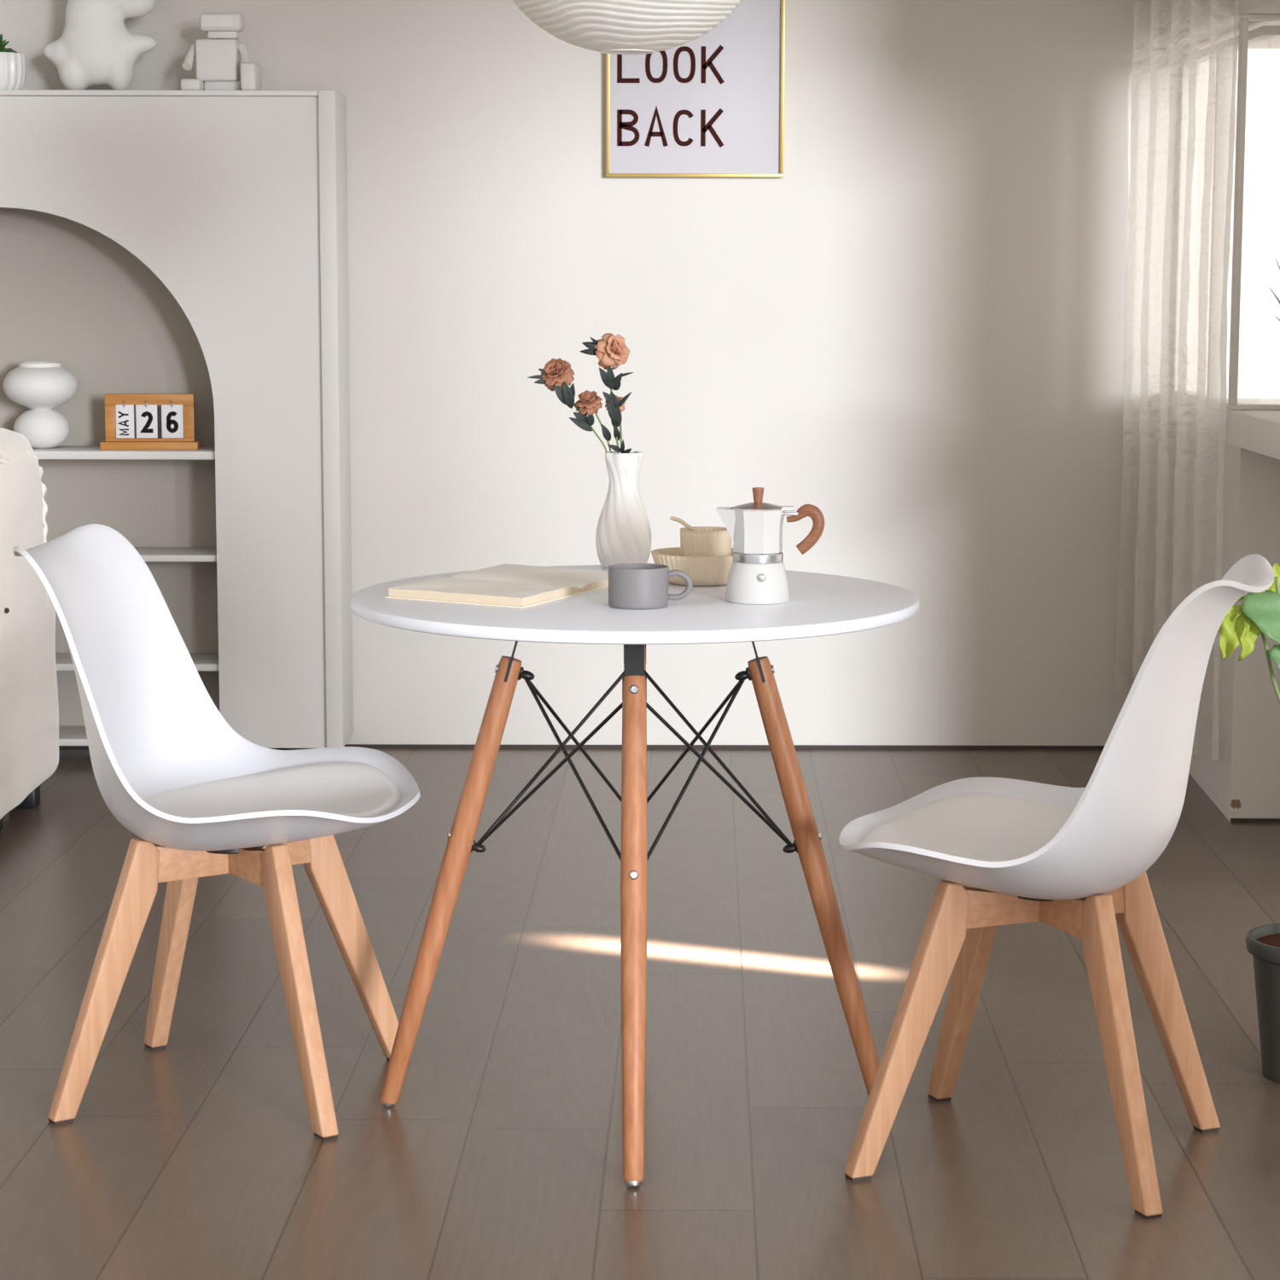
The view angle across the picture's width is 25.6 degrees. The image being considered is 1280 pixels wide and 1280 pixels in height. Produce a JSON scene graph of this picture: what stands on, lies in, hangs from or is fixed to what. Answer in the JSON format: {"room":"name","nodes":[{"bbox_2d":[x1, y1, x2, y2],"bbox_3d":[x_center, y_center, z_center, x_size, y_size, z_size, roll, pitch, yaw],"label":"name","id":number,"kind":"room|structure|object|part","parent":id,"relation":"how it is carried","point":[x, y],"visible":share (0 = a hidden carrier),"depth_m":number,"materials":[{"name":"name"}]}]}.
{"room":"dining room","nodes":[
{"label":"dining room","id":0,"kind":"room"},
{"bbox_2d":[0,0,1133,745],"bbox_3d":[-0.768,-1.006,7.029,4.260,2.550,0.200,0,8,0],"label":"wall","id":1,"kind":"structure","parent":0,"point":[910,334],"depth_m":6.96,"materials":[{"name":"paint"}]},
{"bbox_2d":[58,744,1104,749],"bbox_3d":[-0.685,0.267,7.096,4.030,0.009,0.007,0,8,0],"label":"baseboard","id":2,"kind":"structure","parent":1,"relation":"attached to","point":[369,746],"depth_m":7.09,"materials":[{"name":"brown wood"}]},
{"bbox_2d":[605,0,785,177],"bbox_3d":[0.134,-1.439,6.857,0.434,0.620,0.023,0,8,0],"label":"picture frame","id":3,"kind":"object","parent":1,"relation":"attached to","point":[712,104],"visible":0.94,"depth_m":6.87,"materials":[{"name":"white paper"}]},
{"bbox_2d":[0,747,1279,1279],"bbox_3d":[-0.657,0.854,3.119,4.490,0.100,8.445,0,8,0],"label":"floor","id":4,"kind":"structure","parent":0,"point":[498,1154],"depth_m":4.26,"materials":[{"name":"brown wood"}]},
{"bbox_2d":[0,428,58,830],"bbox_3d":[-1.827,0.020,5.719,1.035,0.860,1.369,0,8,0],"label":"sofa","id":5,"kind":"object","parent":4,"relation":"on","point":[29,706],"visible":0.97,"depth_m":6.02,"materials":[{"name":"beige fabric"}]},
{"bbox_3d":[-1.401,0.384,6.040,0.060,0.055,0.060,0,8,0],"label":"leg","id":6,"kind":"part","parent":5,"relation":"part of","materials":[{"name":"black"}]},
{"bbox_2d":[0,428,46,628],"bbox_3d":[-1.827,-0.152,6.034,1.030,0.603,0.699,0,8,0],"label":"cushion","id":7,"kind":"object","parent":5,"relation":"on","point":[23,506],"depth_m":6.00,"materials":[{"name":"beige fabric"}]},
{"bbox_3d":[-1.381,0.345,6.327,0.060,0.055,0.060,0,8,0],"label":"leg","id":8,"kind":"part","parent":5,"relation":"part of","materials":[{"name":"black"}]},
{"bbox_2d":[0,89,353,750],"bbox_3d":[-1.519,-0.512,6.866,1.600,1.612,0.246,0,8,0],"label":"display cabinet","id":9,"kind":"object","parent":4,"relation":"on","point":[152,241],"visible":0.71,"depth_m":6.79,"materials":[{"name":"white paint"}]},
{"bbox_2d":[0,34,26,89],"bbox_3d":[-1.532,-1.376,6.733,0.132,0.135,0.130,0,8,0],"label":"succulent pot","id":10,"kind":"object","parent":9,"relation":"on","point":[13,71],"visible":0.89,"depth_m":6.70,"materials":[{"name":"white ceramic"}]},
{"bbox_3d":[-1.532,-1.354,6.736,0.132,0.090,0.130,0,8,0],"label":"pot","id":11,"kind":"part","parent":10,"relation":"part of","materials":[{"name":"white ceramic"}]},
{"bbox_2d":[2,361,78,448],"bbox_3d":[-1.457,-0.571,6.865,0.180,0.210,0.180,0,8,0],"label":"vase","id":12,"kind":"object","parent":9,"relation":"on","point":[39,386],"visible":0.95,"depth_m":6.81,"materials":[{"name":"white ceramic"}]},
{"bbox_2d":[58,725,88,745],"bbox_3d":[-1.520,0.236,6.978,1.519,0.018,0.199,0,8,0],"label":"shelf","id":13,"kind":"object","parent":9,"relation":"attached to","point":[68,735],"depth_m":6.92,"materials":[{"name":"white paint"}]},
{"bbox_2d":[43,0,157,89],"bbox_3d":[-1.289,-1.479,6.729,0.270,0.340,0.121,0,8,0],"label":"bear figurine","id":14,"kind":"object","parent":9,"relation":"on","point":[95,47],"visible":0.97,"depth_m":6.70,"materials":[{"name":"white ceramic"}]},
{"bbox_3d":[-1.519,-0.541,6.981,1.519,1.558,0.012,0,8,0],"label":"panel","id":15,"kind":"part","parent":9,"relation":"part of","materials":[{"name":"beige"}]},
{"bbox_2d":[32,445,215,459],"bbox_3d":[-1.519,-0.458,6.885,1.519,0.021,0.199,0,8,0],"label":"shelf","id":16,"kind":"object","parent":9,"relation":"attached to","point":[60,452],"depth_m":6.79,"materials":[{"name":"white paint"}]},
{"bbox_2d":[55,652,219,671],"bbox_3d":[-1.520,0.053,6.953,1.519,0.018,0.199,0,8,0],"label":"shelf","id":17,"kind":"object","parent":9,"relation":"attached to","point":[202,661],"depth_m":6.89,"materials":[{"name":"white paint"}]},
{"bbox_2d":[99,393,200,449],"bbox_3d":[-1.189,-0.530,6.846,0.234,0.134,0.060,0,8,-3],"label":"calendar","id":18,"kind":"object","parent":9,"relation":"on","point":[119,429],"visible":1,"depth_m":6.83,"materials":[{"name":"brown wood"}]},
{"bbox_2d":[133,546,216,562],"bbox_3d":[-1.520,-0.211,6.918,1.519,0.017,0.199,0,8,0],"label":"shelf","id":19,"kind":"object","parent":9,"relation":"attached to","point":[148,554],"depth_m":6.85,"materials":[{"name":"white paint"}]},
{"bbox_2d":[180,12,261,90],"bbox_3d":[-0.995,-1.397,6.707,0.181,0.185,0.095,1,8,4],"label":"figurine","id":20,"kind":"object","parent":9,"relation":"on","point":[223,62],"visible":0.91,"depth_m":6.69,"materials":[{"name":"white ceramic"}]},
{"bbox_3d":[-1.069,-1.386,6.709,0.026,0.063,0.055,3,8,22],"label":"arm","id":21,"kind":"part","parent":20,"relation":"part of","materials":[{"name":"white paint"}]},
{"bbox_3d":[-1.062,-1.319,6.715,0.048,0.029,0.080,1,8,4],"label":"leg","id":22,"kind":"part","parent":20,"relation":"part of","materials":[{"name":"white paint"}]},
{"bbox_3d":[-1.002,-1.466,6.681,0.077,0.029,0.004,1,8,4],"label":"plate","id":23,"kind":"part","parent":20,"relation":"part of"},
{"bbox_3d":[-0.940,-1.385,6.701,0.029,0.064,0.057,-3,8,-20],"label":"arm","id":24,"kind":"part","parent":20,"relation":"part of","materials":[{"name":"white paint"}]},
{"bbox_3d":[-0.924,-1.336,6.703,0.037,0.067,0.080,1,8,4],"label":"leg","id":25,"kind":"part","parent":20,"relation":"part of","materials":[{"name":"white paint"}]},
{"bbox_3d":[-0.739,-0.531,6.864,0.040,1.572,0.246,0,8,0],"label":"post","id":26,"kind":"part","parent":9,"relation":"part of","materials":[{"name":"white paint"}]},
{"bbox_2d":[12,523,420,1140],"bbox_3d":[-0.605,0.258,4.112,0.565,0.819,0.548,1,8,6],"label":"shell chair","id":27,"kind":"object","parent":4,"relation":"on","point":[202,799],"visible":1,"depth_m":4.17,"materials":[{"name":"white plastic"}]},
{"bbox_3d":[-0.764,0.482,4.023,0.172,0.390,0.027,-5,9,-35],"label":"leg","id":28,"kind":"part","parent":27,"relation":"part of","materials":[{"name":"brown wood"}]},
{"bbox_3d":[-0.714,0.444,4.306,0.027,0.390,0.172,-5,9,-35],"label":"leg","id":29,"kind":"part","parent":27,"relation":"part of","materials":[{"name":"brown wood"}]},
{"bbox_3d":[-0.596,0.311,4.118,0.260,0.055,0.024,-5,9,-35],"label":"cross rail","id":30,"kind":"part","parent":27,"relation":"part of","materials":[{"name":"brown wood"}]},
{"bbox_3d":[-0.596,0.298,4.117,0.096,0.010,0.096,1,8,10],"label":"mounting plate","id":31,"kind":"part","parent":27,"relation":"part of","materials":[{"name":"black metal"}]},
{"bbox_3d":[-0.596,0.311,4.118,0.024,0.055,0.260,-5,9,-35],"label":"cross rail","id":32,"kind":"part","parent":27,"relation":"part of","materials":[{"name":"brown wood"}]},
{"bbox_2d":[142,762,401,818],"bbox_3d":[-0.546,0.239,4.103,0.394,0.060,0.457,1,8,6],"label":"seat cushion","id":33,"kind":"object","parent":27,"relation":"on","point":[183,789],"depth_m":4.23,"materials":[{"name":"white leather"}]},
{"bbox_3d":[-0.479,0.489,3.972,0.027,0.390,0.172,-5,9,-35],"label":"leg","id":34,"kind":"part","parent":27,"relation":"part of","materials":[{"name":"brown wood"}]},
{"bbox_3d":[-0.428,0.452,4.255,0.172,0.390,0.027,-5,9,-35],"label":"leg","id":35,"kind":"part","parent":27,"relation":"part of","materials":[{"name":"brown wood"}]},
{"bbox_2d":[349,564,919,1186],"bbox_3d":[-0.008,0.306,4.031,0.800,0.747,0.800,0,8,0],"label":"round table","id":36,"kind":"object","parent":4,"relation":"on","point":[818,604],"visible":0.92,"depth_m":3.88,"materials":[{"name":"white laminate"}]},
{"bbox_3d":[-0.272,0.346,4.037,0.208,0.653,0.036,0,8,0],"label":"leg","id":37,"kind":"part","parent":36,"relation":"part of","materials":[{"name":"brown wood"}]},
{"bbox_2d":[384,564,608,607],"bbox_3d":[-0.183,-0.082,4.060,0.236,0.013,0.418,3,8,23],"label":"open book","id":38,"kind":"object","parent":36,"relation":"on","point":[514,585],"visible":0.96,"depth_m":3.98,"materials":[{"name":"beige paper"}]},
{"bbox_3d":[-0.121,0.184,3.936,0.273,0.246,0.005,5,9,34],"label":"brace rod","id":39,"kind":"part","parent":36,"relation":"part of","materials":[{"name":"black metal"}]},
{"bbox_3d":[-0.121,0.163,4.091,0.226,0.246,0.157,0,8,0],"label":"brace rod","id":40,"kind":"part","parent":36,"relation":"part of","materials":[{"name":"black metal"}]},
{"bbox_3d":[-0.086,0.188,3.901,0.005,0.246,0.273,-5,9,-34],"label":"brace rod","id":41,"kind":"part","parent":36,"relation":"part of","materials":[{"name":"black metal"}]},
{"bbox_3d":[-0.086,0.158,4.126,0.005,0.246,0.273,5,9,34],"label":"brace rod","id":42,"kind":"part","parent":36,"relation":"part of","materials":[{"name":"black metal"}]},
{"bbox_2d":[595,451,651,568],"bbox_3d":[-0.025,-0.200,4.332,0.085,0.176,0.085,0,8,0],"label":"vase","id":43,"kind":"object","parent":36,"relation":"on","point":[623,534],"visible":0.96,"depth_m":4.30,"materials":[{"name":"white ceramic"}]},
{"bbox_2d":[527,358,607,452],"bbox_3d":[-0.103,-0.315,4.315,0.137,0.231,0.049,0,8,0],"label":"rose","id":44,"kind":"object","parent":43,"relation":"in","point":[559,372],"visible":1,"depth_m":4.29,"materials":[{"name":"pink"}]},
{"bbox_3d":[-0.082,-0.304,4.314,0.094,0.210,0.007,0,8,0],"label":"stem","id":45,"kind":"part","parent":44,"relation":"part of","materials":[{"name":"green plant"}]},
{"bbox_2d":[574,389,611,453],"bbox_3d":[-0.068,-0.290,4.311,0.065,0.182,0.044,2,8,14],"label":"rose","id":46,"kind":"object","parent":43,"relation":"in","point":[590,403],"visible":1,"depth_m":4.29,"materials":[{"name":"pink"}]},
{"bbox_3d":[-0.056,-0.283,4.318,0.051,0.166,0.004,-2,8,-14],"label":"stem","id":47,"kind":"part","parent":46,"relation":"part of","materials":[{"name":"green plant"}]},
{"bbox_2d":[579,332,634,453],"bbox_3d":[-0.047,-0.333,4.307,0.072,0.269,0.057,-4,9,-29],"label":"rose","id":48,"kind":"object","parent":43,"relation":"in","point":[611,351],"visible":1,"depth_m":4.29,"materials":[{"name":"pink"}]},
{"bbox_3d":[-0.040,-0.322,4.313,0.022,0.244,0.005,0,8,0],"label":"stem","id":49,"kind":"part","parent":48,"relation":"part of","materials":[{"name":"green plant"}]},
{"bbox_2d":[605,394,631,453],"bbox_3d":[-0.036,-0.288,4.321,0.033,0.175,0.055,-2,8,-16],"label":"rose","id":50,"kind":"object","parent":43,"relation":"in","point":[617,433],"visible":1,"depth_m":4.31,"materials":[{"name":"green plant"}]},
{"bbox_3d":[-0.033,-0.282,4.328,0.014,0.163,0.005,3,8,22],"label":"stem","id":51,"kind":"part","parent":50,"relation":"part of","materials":[{"name":"green plant"}]},
{"bbox_3d":[-0.008,0.382,3.775,0.036,0.653,0.208,0,8,0],"label":"leg","id":52,"kind":"part","parent":36,"relation":"part of","materials":[{"name":"brown wood"}]},
{"bbox_3d":[-0.008,0.312,4.298,0.036,0.653,0.208,0,8,0],"label":"leg","id":53,"kind":"part","parent":36,"relation":"part of","materials":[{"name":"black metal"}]},
{"bbox_2d":[608,563,692,609],"bbox_3d":[0.008,-0.072,3.835,0.105,0.055,0.082,4,9,28],"label":"coffee mug","id":54,"kind":"object","parent":36,"relation":"on","point":[631,585],"visible":1,"depth_m":3.81,"materials":[{"name":"grey ceramic"}]},
{"bbox_3d":[0.054,-0.075,3.844,0.036,0.042,0.008,0,8,0],"label":"handle","id":55,"kind":"part","parent":54,"relation":"part of","materials":[{"name":"grey ceramic"}]},
{"bbox_2d":[651,546,733,586],"bbox_3d":[0.090,-0.106,4.122,0.148,0.046,0.148,0,8,0],"label":"bowl","id":56,"kind":"object","parent":36,"relation":"on","point":[703,571],"visible":0.56,"depth_m":4.06,"materials":[{"name":"beige"}]},
{"bbox_2d":[680,526,732,556],"bbox_3d":[0.096,-0.126,4.120,0.076,0.073,0.076,0,8,0],"label":"bowl","id":57,"kind":"object","parent":56,"relation":"in","point":[706,541],"visible":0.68,"depth_m":4.09,"materials":[{"name":"beige wood"}]},
{"bbox_2d":[669,516,697,530],"bbox_3d":[0.083,-0.164,4.109,0.082,0.035,0.028,-1,8,-6],"label":"ceramic spoon","id":58,"kind":"object","parent":57,"relation":"in","point":[672,518],"visible":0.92,"depth_m":4.09,"materials":[{"name":"beige"}]},
{"bbox_3d":[0.070,0.159,4.126,0.005,0.246,0.273,-5,9,-34],"label":"brace rod","id":59,"kind":"part","parent":36,"relation":"part of","materials":[{"name":"black metal"}]},
{"bbox_3d":[0.070,0.189,3.901,0.005,0.246,0.273,5,9,34],"label":"brace rod","id":60,"kind":"part","parent":36,"relation":"part of","materials":[{"name":"black metal"}]},
{"bbox_3d":[0.105,0.163,4.091,0.226,0.246,0.157,0,8,0],"label":"brace rod","id":61,"kind":"part","parent":36,"relation":"part of","materials":[{"name":"black metal"}]},
{"bbox_3d":[0.105,0.184,3.936,0.273,0.246,0.005,-5,9,-34],"label":"brace rod","id":62,"kind":"part","parent":36,"relation":"part of","materials":[{"name":"black metal"}]},
{"bbox_2d":[715,487,824,604],"bbox_3d":[0.176,-0.131,3.890,0.136,0.158,0.088,4,8,26],"label":"moka pot","id":63,"kind":"object","parent":36,"relation":"on","point":[757,573],"visible":1,"depth_m":3.87,"materials":[{"name":"white metal"}]},
{"bbox_3d":[0.118,-0.159,3.893,0.029,0.044,0.030,0,8,0],"label":"spout","id":64,"kind":"part","parent":63,"relation":"part of","materials":[{"name":"white metal"}]},
{"bbox_3d":[0.161,-0.184,3.889,0.095,0.011,0.071,-5,9,-33],"label":"lid","id":65,"kind":"part","parent":63,"relation":"part of","materials":[{"name":"silver metal"}]},
{"bbox_3d":[0.163,-0.200,3.888,0.016,0.021,0.016,0,8,0],"label":"knob","id":66,"kind":"part","parent":63,"relation":"part of","materials":[{"name":"brown wood"}]},
{"bbox_3d":[0.228,-0.152,3.894,0.053,0.070,0.012,0,8,0],"label":"handle","id":67,"kind":"part","parent":63,"relation":"part of","materials":[{"name":"brown wood"}]},
{"bbox_3d":[0.256,0.347,4.037,0.208,0.653,0.036,0,8,0],"label":"leg","id":68,"kind":"part","parent":36,"relation":"part of","materials":[{"name":"brown wood"}]},
{"bbox_2d":[838,553,1274,1219],"bbox_3d":[0.554,0.299,3.817,0.585,0.819,0.568,3,8,22],"label":"shell chair","id":69,"kind":"object","parent":4,"relation":"on","point":[1067,859],"visible":1,"depth_m":3.75,"materials":[{"name":"white plastic"}]},
{"bbox_3d":[0.357,0.518,3.769,0.172,0.390,0.027,-3,8,-23],"label":"leg","id":70,"kind":"part","parent":69,"relation":"part of","materials":[{"name":"brown wood"}]},
{"bbox_3d":[0.466,0.482,4.035,0.027,0.390,0.172,-3,8,-23],"label":"leg","id":71,"kind":"part","parent":69,"relation":"part of","materials":[{"name":"brown wood"}]},
{"bbox_2d":[859,792,1072,861],"bbox_3d":[0.499,0.277,3.835,0.394,0.060,0.457,3,8,20],"label":"seat cushion","id":72,"kind":"object","parent":69,"relation":"on","point":[988,827],"depth_m":3.96,"materials":[{"name":"white leather"}]},
{"bbox_3d":[0.546,0.339,3.826,0.096,0.010,0.096,3,8,22],"label":"mounting plate","id":73,"kind":"part","parent":69,"relation":"part of","materials":[{"name":"black metal"}]},
{"bbox_3d":[0.546,0.352,3.827,0.260,0.055,0.024,-3,8,-23],"label":"cross rail","id":74,"kind":"part","parent":69,"relation":"part of","materials":[{"name":"brown wood"}]},
{"bbox_3d":[0.546,0.352,3.827,0.024,0.055,0.260,-3,8,-23],"label":"cross rail","id":75,"kind":"part","parent":69,"relation":"part of","materials":[{"name":"brown wood"}]},
{"bbox_3d":[0.625,0.533,3.661,0.027,0.390,0.172,-3,8,-23],"label":"leg","id":76,"kind":"part","parent":69,"relation":"part of","materials":[{"name":"brown wood"}]},
{"bbox_3d":[0.735,0.497,3.927,0.172,0.390,0.027,-3,8,-23],"label":"leg","id":77,"kind":"part","parent":69,"relation":"part of","materials":[{"name":"brown wood"}]},
{"bbox_2d":[1216,563,1279,1082],"bbox_3d":[1.044,0.219,4.221,0.391,0.873,0.229,-4,9,-27],"label":"potted plant","id":78,"kind":"object","parent":4,"relation":"on","point":[1259,613],"visible":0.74,"depth_m":4.17,"materials":[{"name":"green plant"}]},
{"bbox_3d":[1.011,0.550,4.235,0.206,0.212,0.206,0,8,0],"label":"pot","id":79,"kind":"part","parent":78,"relation":"part of","materials":[{"name":"grey plastic"}]},
{"bbox_3d":[0.958,0.208,4.189,0.124,0.514,0.006,0,8,0],"label":"stem","id":80,"kind":"part","parent":78,"relation":"part of","materials":[{"name":"green plant"}]},
{"bbox_3d":[0.985,0.184,4.191,0.105,0.560,0.016,0,8,0],"label":"stem","id":81,"kind":"part","parent":78,"relation":"part of","materials":[{"name":"green plant"}]},
{"bbox_2d":[1188,0,1279,821],"bbox_3d":[1.427,-0.442,2.844,0.328,2.550,8.245,0,8,0],"label":"wall","id":82,"kind":"structure","parent":0,"point":[1244,782],"depth_m":6.15,"materials":[{"name":"paint"}]},
{"bbox_2d":[1114,0,1238,762],"bbox_3d":[1.219,-0.871,6.452,0.096,2.185,0.957,0,8,0],"label":"curtain","id":83,"kind":"object","parent":82,"relation":"hanging from","point":[1184,66],"visible":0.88,"depth_m":6.39,"materials":[{"name":"fabric"}]},
{"bbox_2d":[1225,398,1279,459],"bbox_3d":[1.435,-0.472,6.169,0.352,0.073,1.644,0,8,0],"label":"trim","id":84,"kind":"structure","parent":82,"relation":"attached to","point":[1256,431],"depth_m":5.83,"materials":[{"name":"white paint"}]},
{"bbox_2d":[1268,259,1279,320],"bbox_3d":[1.357,-0.658,5.698,0.178,0.419,0.100,0,8,0],"label":"spiky potted plant","id":85,"kind":"object","parent":84,"relation":"on","point":[1275,295],"visible":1,"depth_m":5.69,"materials":[{"name":"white plant"}]},
{"bbox_3d":[1.325,-0.619,5.703,0.113,0.189,0.006,0,8,0],"label":"blade","id":86,"kind":"part","parent":85,"relation":"part of","materials":[{"name":"green plant"}]},
{"bbox_2d":[1226,13,1279,411],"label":"window","id":87,"kind":"structure","parent":82,"relation":"in","point":[1244,19],"depth_m":5.97,"materials":[{"name":"white paint"}]},
{"bbox_2d":[1230,818,1279,822],"bbox_3d":[1.381,0.395,6.175,0.176,0.008,0.009,0,8,0],"label":"baseboard","id":88,"kind":"structure","parent":82,"relation":"attached to","point":[1232,820],"depth_m":6.17,"materials":[{"name":"wood"}]},
{"bbox_3d":[-0.651,-2.018,4.601,4.490,0.100,4.745,0,8,0],"label":"ceiling","id":89,"kind":"structure","parent":0,"visible":0},
{"bbox_2d":[512,0,743,54],"bbox_3d":[-0.017,-1.330,3.812,0.376,1.052,0.376,-3,8,-24],"label":"paper lantern","id":90,"kind":"object","parent":89,"relation":"hanging from","point":[605,26],"visible":1,"depth_m":3.79,"materials":[{"name":"white paper"}]}
]}

